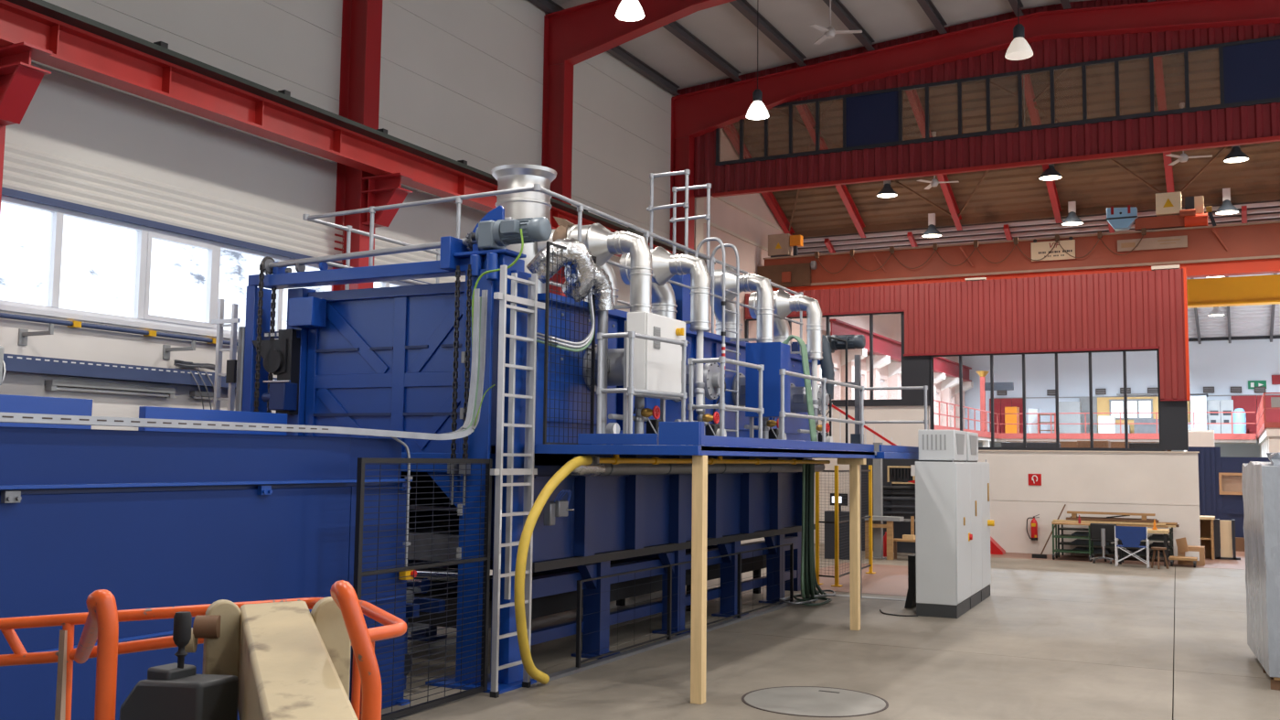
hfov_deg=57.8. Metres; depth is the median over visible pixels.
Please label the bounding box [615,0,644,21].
lamp
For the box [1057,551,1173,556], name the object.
shelf
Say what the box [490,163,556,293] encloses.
exhaust stack
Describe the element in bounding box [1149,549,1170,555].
stack
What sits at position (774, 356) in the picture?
box
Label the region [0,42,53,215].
frame
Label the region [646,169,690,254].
frame
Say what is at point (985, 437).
mezzanine
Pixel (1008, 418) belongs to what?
cabinet
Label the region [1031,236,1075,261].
sign
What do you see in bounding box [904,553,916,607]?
panel
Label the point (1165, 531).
work table
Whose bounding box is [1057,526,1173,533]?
shelf
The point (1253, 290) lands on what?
girder
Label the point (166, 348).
wall bracket
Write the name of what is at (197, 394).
strip light
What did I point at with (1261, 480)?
cabinet
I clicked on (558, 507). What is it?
burner
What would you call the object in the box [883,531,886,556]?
floor
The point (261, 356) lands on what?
steel frame
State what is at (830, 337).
frame
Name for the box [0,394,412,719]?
tank
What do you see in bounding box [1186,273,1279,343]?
ceiling
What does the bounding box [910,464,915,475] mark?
box
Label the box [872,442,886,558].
stand
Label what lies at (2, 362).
block
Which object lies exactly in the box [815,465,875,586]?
fence
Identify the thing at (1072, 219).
lamp
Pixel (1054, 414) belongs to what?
shelf
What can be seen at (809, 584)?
cables
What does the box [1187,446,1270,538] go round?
wall
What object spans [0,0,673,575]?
wall
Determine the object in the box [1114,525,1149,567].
camp chair
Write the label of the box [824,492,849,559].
monitor stand
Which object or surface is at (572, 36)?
frame
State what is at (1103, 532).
swivel chair
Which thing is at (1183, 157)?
ceiling fan
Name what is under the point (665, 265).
exhaust pipe
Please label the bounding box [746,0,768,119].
lamp
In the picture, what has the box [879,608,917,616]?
cable
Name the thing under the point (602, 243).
exhaust pipe
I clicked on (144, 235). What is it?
window
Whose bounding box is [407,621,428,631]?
drip tray
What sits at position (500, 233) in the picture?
motor
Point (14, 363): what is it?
cable tray
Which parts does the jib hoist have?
arm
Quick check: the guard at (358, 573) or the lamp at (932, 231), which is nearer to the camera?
the guard at (358, 573)
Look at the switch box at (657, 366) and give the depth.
11.90 m
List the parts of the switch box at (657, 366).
door, knob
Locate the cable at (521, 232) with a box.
[471,228,523,348]
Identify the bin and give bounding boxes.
[1106,204,1137,230]
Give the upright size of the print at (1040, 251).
0.050 m
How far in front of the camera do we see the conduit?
10.27 m
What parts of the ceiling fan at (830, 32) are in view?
blade, blade, rod, motor, blade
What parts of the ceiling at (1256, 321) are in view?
eave trim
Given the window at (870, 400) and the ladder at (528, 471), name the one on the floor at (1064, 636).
the ladder at (528, 471)
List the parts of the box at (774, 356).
leg, leg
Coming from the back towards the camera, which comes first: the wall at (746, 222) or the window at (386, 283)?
the wall at (746, 222)
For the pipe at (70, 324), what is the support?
attached to the wall at (461, 80)
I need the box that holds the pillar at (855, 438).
[844,354,862,597]
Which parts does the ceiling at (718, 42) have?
panel, panel, panel, panel, panel, panel, panel, panel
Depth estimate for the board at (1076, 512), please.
26.60 m
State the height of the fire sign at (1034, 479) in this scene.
0.280 m
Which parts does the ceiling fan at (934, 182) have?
blade, motor, blade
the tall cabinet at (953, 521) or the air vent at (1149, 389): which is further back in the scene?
the air vent at (1149, 389)
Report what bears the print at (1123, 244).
attached to the sign at (1174, 241)
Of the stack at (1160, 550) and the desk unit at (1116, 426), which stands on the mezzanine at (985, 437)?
the desk unit at (1116, 426)
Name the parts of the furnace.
foot plate, mouth sill, access plate, foot plate, conveyor leg, casing, seam rail, access plate, foot plate, roof plate, conveyor leg, foot plate, access plate, conveyor leg, foot plate, access plate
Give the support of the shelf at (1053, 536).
attached to the trolley at (1055, 536)
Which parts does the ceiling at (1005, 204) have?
valley trim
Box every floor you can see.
[381,536,1279,719]
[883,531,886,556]
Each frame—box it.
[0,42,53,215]
[234,205,536,693]
[541,0,735,297]
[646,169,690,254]
[670,0,1279,249]
[670,182,711,331]
[829,336,848,450]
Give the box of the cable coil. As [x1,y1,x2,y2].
[173,359,214,370]
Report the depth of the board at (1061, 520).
26.52 m
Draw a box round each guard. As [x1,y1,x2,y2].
[349,457,492,719]
[543,241,596,444]
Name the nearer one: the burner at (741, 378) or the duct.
the duct
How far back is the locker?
35.93 m
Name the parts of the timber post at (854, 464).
post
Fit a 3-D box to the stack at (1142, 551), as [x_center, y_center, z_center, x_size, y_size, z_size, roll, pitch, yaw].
[11.255,4.389,26.547,0.700,0.085,0.580,-2,-5,27]
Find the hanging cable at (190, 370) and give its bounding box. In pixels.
[190,370,203,408]
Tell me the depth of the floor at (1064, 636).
13.02 m
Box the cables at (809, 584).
[778,458,835,605]
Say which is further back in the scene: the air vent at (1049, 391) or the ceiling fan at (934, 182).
the air vent at (1049, 391)
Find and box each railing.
[0,579,407,719]
[302,183,803,355]
[596,330,687,445]
[687,356,764,446]
[778,368,864,449]
[859,384,927,429]
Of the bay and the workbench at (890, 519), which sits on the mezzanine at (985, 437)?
the bay
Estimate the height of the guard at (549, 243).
2.000 m
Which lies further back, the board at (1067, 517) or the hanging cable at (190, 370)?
the board at (1067, 517)
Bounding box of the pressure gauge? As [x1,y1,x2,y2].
[605,422,619,433]
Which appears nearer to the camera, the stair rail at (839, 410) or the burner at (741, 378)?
the burner at (741, 378)
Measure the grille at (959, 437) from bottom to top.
0.300 m
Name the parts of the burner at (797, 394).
plate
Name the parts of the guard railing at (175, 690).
post, rail, rail, post, corner post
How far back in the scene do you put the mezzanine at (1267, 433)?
34.32 m
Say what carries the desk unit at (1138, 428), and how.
on the mezzanine at (985, 437)
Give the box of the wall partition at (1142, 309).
[744,264,1200,559]
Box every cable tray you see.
[0,288,495,439]
[3,352,277,388]
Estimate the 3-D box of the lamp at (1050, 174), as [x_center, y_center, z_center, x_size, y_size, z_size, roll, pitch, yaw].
[10.546,-4.903,29.775,0.580,0.494,0.580,-2,-5,27]
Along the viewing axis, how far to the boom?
2.86 m
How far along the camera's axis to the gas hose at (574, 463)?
10.57 m
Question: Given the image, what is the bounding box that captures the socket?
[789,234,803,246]
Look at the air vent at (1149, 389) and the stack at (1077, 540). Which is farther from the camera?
the air vent at (1149, 389)
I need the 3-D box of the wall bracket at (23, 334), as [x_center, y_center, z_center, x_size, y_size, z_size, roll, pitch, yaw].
[-6.654,-0.282,12.782,0.500,0.220,0.100,-2,-5,27]
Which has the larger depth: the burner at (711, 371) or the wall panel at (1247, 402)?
the wall panel at (1247, 402)
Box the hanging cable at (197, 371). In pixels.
[197,371,211,409]
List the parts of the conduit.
knob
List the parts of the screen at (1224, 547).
panel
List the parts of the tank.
rim plate, panel, foot plate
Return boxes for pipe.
[0,312,237,345]
[526,237,614,433]
[566,456,825,476]
[586,223,652,312]
[588,454,830,465]
[619,245,711,410]
[710,266,774,342]
[748,288,822,408]
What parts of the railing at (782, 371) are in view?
post, post, rail, rail, post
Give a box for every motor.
[470,216,551,249]
[826,334,865,352]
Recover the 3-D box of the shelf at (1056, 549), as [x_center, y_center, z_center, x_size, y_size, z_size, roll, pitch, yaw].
[9.853,4.348,26.361,0.820,0.030,0.540,-2,-5,27]
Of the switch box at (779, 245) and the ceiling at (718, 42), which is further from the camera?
the switch box at (779, 245)
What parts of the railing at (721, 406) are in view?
post, post, rail, rail, post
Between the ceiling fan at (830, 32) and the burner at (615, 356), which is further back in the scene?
the ceiling fan at (830, 32)
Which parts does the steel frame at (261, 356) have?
guide rail, chain, chain, chain, chain, foot plate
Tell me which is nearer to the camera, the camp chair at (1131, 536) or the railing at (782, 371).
the railing at (782, 371)
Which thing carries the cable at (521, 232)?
attached to the cable tray at (480, 303)
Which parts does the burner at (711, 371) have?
plate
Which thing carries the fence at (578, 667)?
on the floor at (1064, 636)
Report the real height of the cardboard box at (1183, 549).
0.606 m
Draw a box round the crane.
[757,220,1279,291]
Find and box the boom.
[184,596,358,719]
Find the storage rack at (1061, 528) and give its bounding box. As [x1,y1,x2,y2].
[1057,523,1173,556]
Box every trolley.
[1051,521,1094,561]
[1134,191,1216,230]
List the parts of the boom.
plate, plate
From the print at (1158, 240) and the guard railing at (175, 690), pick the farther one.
the print at (1158, 240)
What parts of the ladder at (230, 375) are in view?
perforated plate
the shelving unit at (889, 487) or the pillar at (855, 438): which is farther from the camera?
the shelving unit at (889, 487)
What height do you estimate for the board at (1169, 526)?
0.045 m
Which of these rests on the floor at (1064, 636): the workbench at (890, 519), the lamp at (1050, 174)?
the workbench at (890, 519)
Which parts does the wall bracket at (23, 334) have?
plate, arm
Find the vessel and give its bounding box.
[1233,407,1246,433]
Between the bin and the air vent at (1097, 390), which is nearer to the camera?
the bin
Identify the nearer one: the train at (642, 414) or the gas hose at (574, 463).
the gas hose at (574, 463)
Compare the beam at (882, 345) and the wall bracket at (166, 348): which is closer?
the wall bracket at (166, 348)
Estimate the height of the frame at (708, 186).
2.095 m
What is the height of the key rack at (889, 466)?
0.420 m
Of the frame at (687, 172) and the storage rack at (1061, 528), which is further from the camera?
the storage rack at (1061, 528)
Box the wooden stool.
[1151,546,1168,568]
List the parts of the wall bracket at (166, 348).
plate, arm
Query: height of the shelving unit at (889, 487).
1.700 m
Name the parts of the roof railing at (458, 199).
post, post, rail, post, post, rail, rail, post, rail, post, post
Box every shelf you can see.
[1037,413,1055,433]
[1051,521,1089,524]
[1052,534,1090,538]
[1052,548,1093,553]
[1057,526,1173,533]
[1057,541,1173,548]
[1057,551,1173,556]
[1059,533,1173,541]
[1200,535,1211,539]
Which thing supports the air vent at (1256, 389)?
in the interior window at (1221, 365)
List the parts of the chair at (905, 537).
leg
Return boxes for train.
[608,395,666,445]
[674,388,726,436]
[744,416,786,447]
[797,408,832,449]
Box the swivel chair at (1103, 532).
[1089,522,1119,563]
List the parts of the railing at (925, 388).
rail, rail, post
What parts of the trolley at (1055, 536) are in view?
post, post, post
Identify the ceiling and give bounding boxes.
[528,0,1155,95]
[723,48,1279,255]
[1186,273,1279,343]
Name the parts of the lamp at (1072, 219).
lamp shade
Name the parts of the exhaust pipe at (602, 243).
bracket arm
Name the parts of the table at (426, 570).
leg, frame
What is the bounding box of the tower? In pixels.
[784,341,806,590]
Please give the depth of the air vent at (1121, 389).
52.71 m
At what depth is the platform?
11.07 m
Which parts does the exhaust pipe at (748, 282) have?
bracket arm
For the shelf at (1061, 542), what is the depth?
26.74 m
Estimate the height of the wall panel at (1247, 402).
1.779 m
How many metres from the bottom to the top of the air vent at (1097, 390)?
0.260 m
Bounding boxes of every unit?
[861,450,920,553]
[1051,401,1082,433]
[1098,416,1115,433]
[1114,424,1130,433]
[1133,418,1159,433]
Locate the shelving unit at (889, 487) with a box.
[882,481,915,521]
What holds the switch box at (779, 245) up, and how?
attached to the crane
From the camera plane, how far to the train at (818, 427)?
17.21 m
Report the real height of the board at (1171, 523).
0.040 m
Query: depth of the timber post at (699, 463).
10.51 m
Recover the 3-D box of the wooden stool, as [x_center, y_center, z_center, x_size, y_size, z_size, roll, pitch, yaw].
[10.948,4.176,24.428,0.359,0.444,0.347,-2,-5,27]
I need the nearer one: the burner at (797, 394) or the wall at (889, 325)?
the burner at (797, 394)
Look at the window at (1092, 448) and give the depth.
28.02 m
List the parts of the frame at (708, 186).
rail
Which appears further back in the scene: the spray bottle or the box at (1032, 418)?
the box at (1032, 418)
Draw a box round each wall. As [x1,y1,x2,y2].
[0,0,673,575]
[674,95,806,343]
[676,0,1279,197]
[817,313,973,428]
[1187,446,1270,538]
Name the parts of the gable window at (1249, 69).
blind panel, blind panel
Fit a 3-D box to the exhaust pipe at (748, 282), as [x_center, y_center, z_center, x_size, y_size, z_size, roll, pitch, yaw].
[1.371,-0.238,15.866,1.106,2.065,0.785,-2,-5,27]
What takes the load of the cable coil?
on the cable tray at (14, 363)
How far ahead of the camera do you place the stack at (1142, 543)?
26.23 m
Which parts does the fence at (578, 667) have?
post, post, rail, rail, post, post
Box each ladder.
[210,298,240,410]
[490,265,545,697]
[694,236,739,437]
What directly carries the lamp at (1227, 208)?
hanging from the ceiling at (1005, 204)
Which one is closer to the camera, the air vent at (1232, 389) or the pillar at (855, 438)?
the pillar at (855, 438)
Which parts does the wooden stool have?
leg, leg, seat, leg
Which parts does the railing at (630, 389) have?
post, post, rail, rail, post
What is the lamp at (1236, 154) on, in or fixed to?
hanging from the ceiling at (1005, 204)
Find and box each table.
[404,566,458,689]
[1119,528,1169,565]
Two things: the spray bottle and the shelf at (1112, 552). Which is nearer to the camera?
the spray bottle
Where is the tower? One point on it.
(795, 346)
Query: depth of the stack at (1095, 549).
26.77 m
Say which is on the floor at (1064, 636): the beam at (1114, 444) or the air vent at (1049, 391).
the beam at (1114, 444)
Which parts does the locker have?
door, door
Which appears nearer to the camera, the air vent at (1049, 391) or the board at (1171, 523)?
the board at (1171, 523)
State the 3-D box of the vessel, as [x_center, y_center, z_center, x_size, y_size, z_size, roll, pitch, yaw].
[25.453,2.627,49.170,0.480,1.180,0.480,-2,-5,27]
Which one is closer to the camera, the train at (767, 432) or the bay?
the train at (767, 432)
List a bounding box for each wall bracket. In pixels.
[17,322,53,345]
[162,340,195,359]
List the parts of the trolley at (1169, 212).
frame, motor, post, hook arm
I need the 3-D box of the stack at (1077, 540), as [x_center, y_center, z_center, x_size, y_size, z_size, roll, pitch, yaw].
[10.501,4.233,26.951,0.800,0.085,0.580,-2,-5,27]
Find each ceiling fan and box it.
[810,0,862,44]
[917,131,959,189]
[1165,102,1212,165]
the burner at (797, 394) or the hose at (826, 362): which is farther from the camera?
the hose at (826, 362)
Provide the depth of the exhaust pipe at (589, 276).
11.90 m
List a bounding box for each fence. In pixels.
[547,543,803,681]
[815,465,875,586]
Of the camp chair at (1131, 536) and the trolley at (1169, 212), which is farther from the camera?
the trolley at (1169, 212)
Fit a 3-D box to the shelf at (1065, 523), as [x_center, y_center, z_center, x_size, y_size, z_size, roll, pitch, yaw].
[9.861,3.731,26.413,0.820,0.030,0.540,-2,-5,27]
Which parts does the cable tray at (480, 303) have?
rail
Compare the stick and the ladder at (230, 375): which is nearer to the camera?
the ladder at (230, 375)
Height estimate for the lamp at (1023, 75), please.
2.954 m
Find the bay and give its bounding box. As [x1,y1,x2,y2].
[1079,393,1190,433]
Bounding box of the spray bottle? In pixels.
[1152,519,1157,529]
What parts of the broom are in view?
handle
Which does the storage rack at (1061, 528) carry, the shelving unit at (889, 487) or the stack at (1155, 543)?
the stack at (1155, 543)
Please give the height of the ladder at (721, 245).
2.642 m
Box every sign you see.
[1028,473,1041,485]
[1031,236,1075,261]
[1117,234,1187,251]
[1248,380,1266,388]
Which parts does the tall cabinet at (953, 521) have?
door, door, door, door handle, signal knob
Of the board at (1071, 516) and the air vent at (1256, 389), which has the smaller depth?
the board at (1071, 516)
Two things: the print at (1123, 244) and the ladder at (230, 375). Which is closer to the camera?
the ladder at (230, 375)
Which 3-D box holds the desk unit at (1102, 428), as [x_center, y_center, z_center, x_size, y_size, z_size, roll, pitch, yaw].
[21.102,2.982,52.347,0.700,0.900,0.500,-2,-5,27]
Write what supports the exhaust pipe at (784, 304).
attached to the furnace
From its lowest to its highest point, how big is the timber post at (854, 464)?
2.225 m
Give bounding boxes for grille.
[955,433,964,454]
[969,435,977,455]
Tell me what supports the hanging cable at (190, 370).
hanging from the cable tray at (14, 363)
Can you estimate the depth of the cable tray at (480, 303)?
9.43 m
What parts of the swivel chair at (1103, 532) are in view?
seat, backrest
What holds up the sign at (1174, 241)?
attached to the crane
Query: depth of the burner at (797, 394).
17.78 m
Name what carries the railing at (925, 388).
on the platform
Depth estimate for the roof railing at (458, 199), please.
12.88 m
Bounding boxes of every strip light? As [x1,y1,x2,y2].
[44,379,175,397]
[189,390,213,399]
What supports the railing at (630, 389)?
on the platform
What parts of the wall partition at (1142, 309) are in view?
charcoal panel, charcoal panel, charcoal panel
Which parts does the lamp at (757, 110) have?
lamp shade, cord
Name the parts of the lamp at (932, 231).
lamp shade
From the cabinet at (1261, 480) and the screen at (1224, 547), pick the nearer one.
the cabinet at (1261, 480)
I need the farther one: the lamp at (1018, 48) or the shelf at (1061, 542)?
the shelf at (1061, 542)
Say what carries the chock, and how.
on the floor at (1064, 636)
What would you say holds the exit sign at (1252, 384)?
attached to the interior window at (1221, 365)
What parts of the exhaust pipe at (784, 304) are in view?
bracket arm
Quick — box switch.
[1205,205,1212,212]
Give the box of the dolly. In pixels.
[1168,555,1197,566]
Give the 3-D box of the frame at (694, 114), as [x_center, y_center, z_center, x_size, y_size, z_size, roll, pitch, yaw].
[9.745,-1.545,23.223,20.221,11.606,0.500,-2,-5,27]
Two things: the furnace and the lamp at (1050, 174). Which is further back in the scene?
the lamp at (1050, 174)
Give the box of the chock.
[990,535,1005,554]
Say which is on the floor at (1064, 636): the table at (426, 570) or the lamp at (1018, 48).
the table at (426, 570)
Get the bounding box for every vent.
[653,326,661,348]
[996,390,1006,394]
[1046,389,1055,394]
[1095,388,1106,394]
[1120,387,1130,393]
[1147,387,1157,393]
[1203,386,1214,392]
[1230,386,1241,392]
[1254,386,1265,392]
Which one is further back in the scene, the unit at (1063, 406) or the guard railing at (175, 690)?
the unit at (1063, 406)
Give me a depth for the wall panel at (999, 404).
55.06 m
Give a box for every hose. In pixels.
[514,455,592,683]
[820,333,834,399]
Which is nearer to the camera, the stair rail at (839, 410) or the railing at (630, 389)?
the railing at (630, 389)
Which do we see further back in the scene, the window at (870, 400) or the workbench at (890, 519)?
the window at (870, 400)
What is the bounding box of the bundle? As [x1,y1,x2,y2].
[781,334,817,441]
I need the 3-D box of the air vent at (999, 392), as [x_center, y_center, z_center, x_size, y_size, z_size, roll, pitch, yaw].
[17.259,1.546,55.243,0.440,0.260,0.110,-2,-5,27]
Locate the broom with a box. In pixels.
[1032,503,1066,558]
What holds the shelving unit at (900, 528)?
on the floor at (1064, 636)
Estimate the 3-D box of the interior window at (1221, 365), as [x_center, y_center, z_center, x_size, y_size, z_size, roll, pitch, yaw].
[24.477,2.729,51.597,20.800,8.200,0.280,-2,-5,27]
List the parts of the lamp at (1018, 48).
cord, lamp shade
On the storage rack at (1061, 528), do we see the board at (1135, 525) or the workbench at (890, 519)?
the board at (1135, 525)
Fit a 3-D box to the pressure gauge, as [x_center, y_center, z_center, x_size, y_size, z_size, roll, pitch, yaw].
[-0.259,0.726,11.325,0.090,0.224,0.130,-4,-7,43]
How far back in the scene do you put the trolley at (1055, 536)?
26.30 m
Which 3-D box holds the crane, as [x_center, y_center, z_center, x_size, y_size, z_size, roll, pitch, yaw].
[12.314,-2.579,28.425,19.950,1.200,0.660,-2,-5,27]
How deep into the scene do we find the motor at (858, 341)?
19.13 m
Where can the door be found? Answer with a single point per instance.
(382, 358)
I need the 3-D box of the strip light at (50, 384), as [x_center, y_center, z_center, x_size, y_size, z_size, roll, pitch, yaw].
[-6.294,0.353,13.838,0.140,0.120,1.700,-2,-5,27]
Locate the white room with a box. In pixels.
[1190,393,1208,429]
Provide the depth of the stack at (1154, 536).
26.07 m
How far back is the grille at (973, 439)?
17.96 m
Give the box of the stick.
[1106,514,1130,517]
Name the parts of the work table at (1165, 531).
leg, leg, leg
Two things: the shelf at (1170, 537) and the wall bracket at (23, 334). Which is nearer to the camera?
the wall bracket at (23, 334)
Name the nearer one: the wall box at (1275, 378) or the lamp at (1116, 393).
the wall box at (1275, 378)
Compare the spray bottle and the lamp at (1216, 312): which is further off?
the lamp at (1216, 312)
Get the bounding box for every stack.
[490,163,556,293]
[1071,531,1088,535]
[1071,538,1110,544]
[1072,545,1110,553]
[1113,540,1146,545]
[1113,547,1146,554]
[1149,533,1169,539]
[1149,541,1170,547]
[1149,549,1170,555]
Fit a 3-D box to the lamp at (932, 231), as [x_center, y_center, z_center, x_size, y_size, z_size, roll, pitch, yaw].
[8.284,-3.828,32.880,0.580,0.658,0.580,-2,-5,27]
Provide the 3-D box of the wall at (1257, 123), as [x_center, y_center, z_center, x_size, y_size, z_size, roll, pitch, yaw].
[9.926,-5.903,23.698,20.290,3.535,0.210,-2,-5,27]
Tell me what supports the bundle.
on the platform
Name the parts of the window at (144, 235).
sash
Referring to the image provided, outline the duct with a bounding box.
[537,216,592,266]
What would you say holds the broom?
on the floor at (1064, 636)
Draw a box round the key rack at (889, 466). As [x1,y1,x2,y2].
[887,465,915,483]
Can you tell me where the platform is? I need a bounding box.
[523,421,918,458]
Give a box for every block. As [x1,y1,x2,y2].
[0,345,5,384]
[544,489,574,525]
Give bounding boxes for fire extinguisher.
[1026,513,1039,540]
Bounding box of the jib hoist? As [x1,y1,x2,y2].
[975,370,1013,431]
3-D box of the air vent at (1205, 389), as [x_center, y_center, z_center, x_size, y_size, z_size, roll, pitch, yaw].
[25.131,1.310,51.195,0.440,0.260,0.110,-2,-5,27]
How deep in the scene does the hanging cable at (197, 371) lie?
14.82 m
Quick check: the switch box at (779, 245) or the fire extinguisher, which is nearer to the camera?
the fire extinguisher
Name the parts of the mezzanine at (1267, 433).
rail post, rail, rail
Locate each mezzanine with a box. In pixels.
[933,399,1256,450]
[1255,392,1279,457]
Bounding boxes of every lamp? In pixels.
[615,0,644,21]
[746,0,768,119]
[876,180,897,198]
[921,213,942,237]
[1004,0,1033,60]
[1023,74,1024,126]
[1038,163,1062,181]
[1060,201,1083,225]
[1116,393,1158,394]
[1207,306,1224,316]
[1214,187,1239,214]
[1222,145,1249,162]
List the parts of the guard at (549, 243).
post, rail, rail, rail, post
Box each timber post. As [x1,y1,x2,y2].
[690,455,707,703]
[837,458,866,629]
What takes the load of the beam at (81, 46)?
attached to the frame
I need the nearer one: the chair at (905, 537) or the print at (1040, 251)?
the chair at (905, 537)
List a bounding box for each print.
[1038,249,1072,254]
[1120,242,1135,247]
[1157,238,1180,241]
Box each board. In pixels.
[1051,521,1175,527]
[1052,519,1165,524]
[1066,511,1155,515]
[1066,516,1158,522]
[1070,515,1157,520]
[1072,519,1177,524]
[1083,522,1168,527]
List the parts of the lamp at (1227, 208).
lamp shade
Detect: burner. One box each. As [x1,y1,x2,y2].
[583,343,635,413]
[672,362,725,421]
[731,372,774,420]
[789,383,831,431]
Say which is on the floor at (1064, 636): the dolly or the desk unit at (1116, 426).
the dolly
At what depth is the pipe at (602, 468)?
13.36 m
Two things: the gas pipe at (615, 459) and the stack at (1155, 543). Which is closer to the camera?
the gas pipe at (615, 459)
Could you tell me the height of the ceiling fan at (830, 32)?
1.230 m
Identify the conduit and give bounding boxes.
[391,437,416,579]
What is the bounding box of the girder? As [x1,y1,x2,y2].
[1186,274,1279,308]
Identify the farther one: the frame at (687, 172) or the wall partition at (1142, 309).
the wall partition at (1142, 309)
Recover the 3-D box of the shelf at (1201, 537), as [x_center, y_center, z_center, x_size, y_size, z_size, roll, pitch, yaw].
[13.281,4.188,27.240,0.280,0.040,0.630,-2,-5,27]
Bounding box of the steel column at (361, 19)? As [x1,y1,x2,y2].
[331,0,414,290]
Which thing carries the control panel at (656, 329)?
attached to the switch box at (657, 366)
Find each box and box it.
[622,310,685,433]
[745,341,790,438]
[768,233,816,269]
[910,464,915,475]
[1028,408,1039,433]
[1175,536,1205,565]
[1271,374,1279,383]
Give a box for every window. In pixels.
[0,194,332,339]
[378,280,414,287]
[714,35,1279,165]
[745,311,902,402]
[931,348,1161,450]
[958,338,1279,491]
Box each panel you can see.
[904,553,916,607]
[989,397,1023,433]
[1207,399,1234,433]
[1231,394,1279,433]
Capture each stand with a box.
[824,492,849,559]
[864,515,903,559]
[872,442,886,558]
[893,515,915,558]
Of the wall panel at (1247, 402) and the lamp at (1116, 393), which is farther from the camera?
the lamp at (1116, 393)
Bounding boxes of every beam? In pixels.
[0,0,715,265]
[829,318,971,381]
[1006,440,1171,450]
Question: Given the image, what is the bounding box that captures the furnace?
[400,273,821,659]
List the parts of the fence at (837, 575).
post, rail, rail, post, rail, rail, rail, post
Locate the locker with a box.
[1185,429,1214,450]
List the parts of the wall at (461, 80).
window sill, panel, panel, panel, panel, panel, panel, panel, panel, panel, panel, panel, panel, panel, panel, panel, panel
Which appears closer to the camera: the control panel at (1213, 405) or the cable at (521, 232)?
the cable at (521, 232)
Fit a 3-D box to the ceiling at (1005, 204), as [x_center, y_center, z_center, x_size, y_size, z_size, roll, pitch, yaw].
[12.183,-5.529,28.183,20.800,4.764,9.980,-2,-5,27]
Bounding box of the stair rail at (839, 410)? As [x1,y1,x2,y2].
[828,402,900,450]
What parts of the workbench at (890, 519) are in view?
leg, rail, leg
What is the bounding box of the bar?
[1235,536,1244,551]
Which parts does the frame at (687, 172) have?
rail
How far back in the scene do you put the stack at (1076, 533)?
26.82 m
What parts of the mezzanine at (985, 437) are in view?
rail post, rail post, rail post, rail post, rail post, rail post, rail post, rail, rail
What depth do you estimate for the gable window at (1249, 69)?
24.55 m
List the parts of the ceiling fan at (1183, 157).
blade, blade, motor, blade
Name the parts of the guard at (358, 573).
post, rail, rail, rail, post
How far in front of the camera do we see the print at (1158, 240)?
27.95 m
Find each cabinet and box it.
[915,429,994,618]
[1004,406,1019,433]
[1241,451,1279,690]
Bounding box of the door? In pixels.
[304,281,465,452]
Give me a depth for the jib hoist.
50.67 m
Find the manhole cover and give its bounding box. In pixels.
[741,685,888,716]
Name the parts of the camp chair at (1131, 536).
post, post, cross leg, cross leg, canva seat, cross leg, post, post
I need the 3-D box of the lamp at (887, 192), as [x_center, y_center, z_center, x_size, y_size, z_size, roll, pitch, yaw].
[6.767,-4.756,31.715,0.580,0.554,0.580,-2,-5,27]
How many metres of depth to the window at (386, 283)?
18.72 m

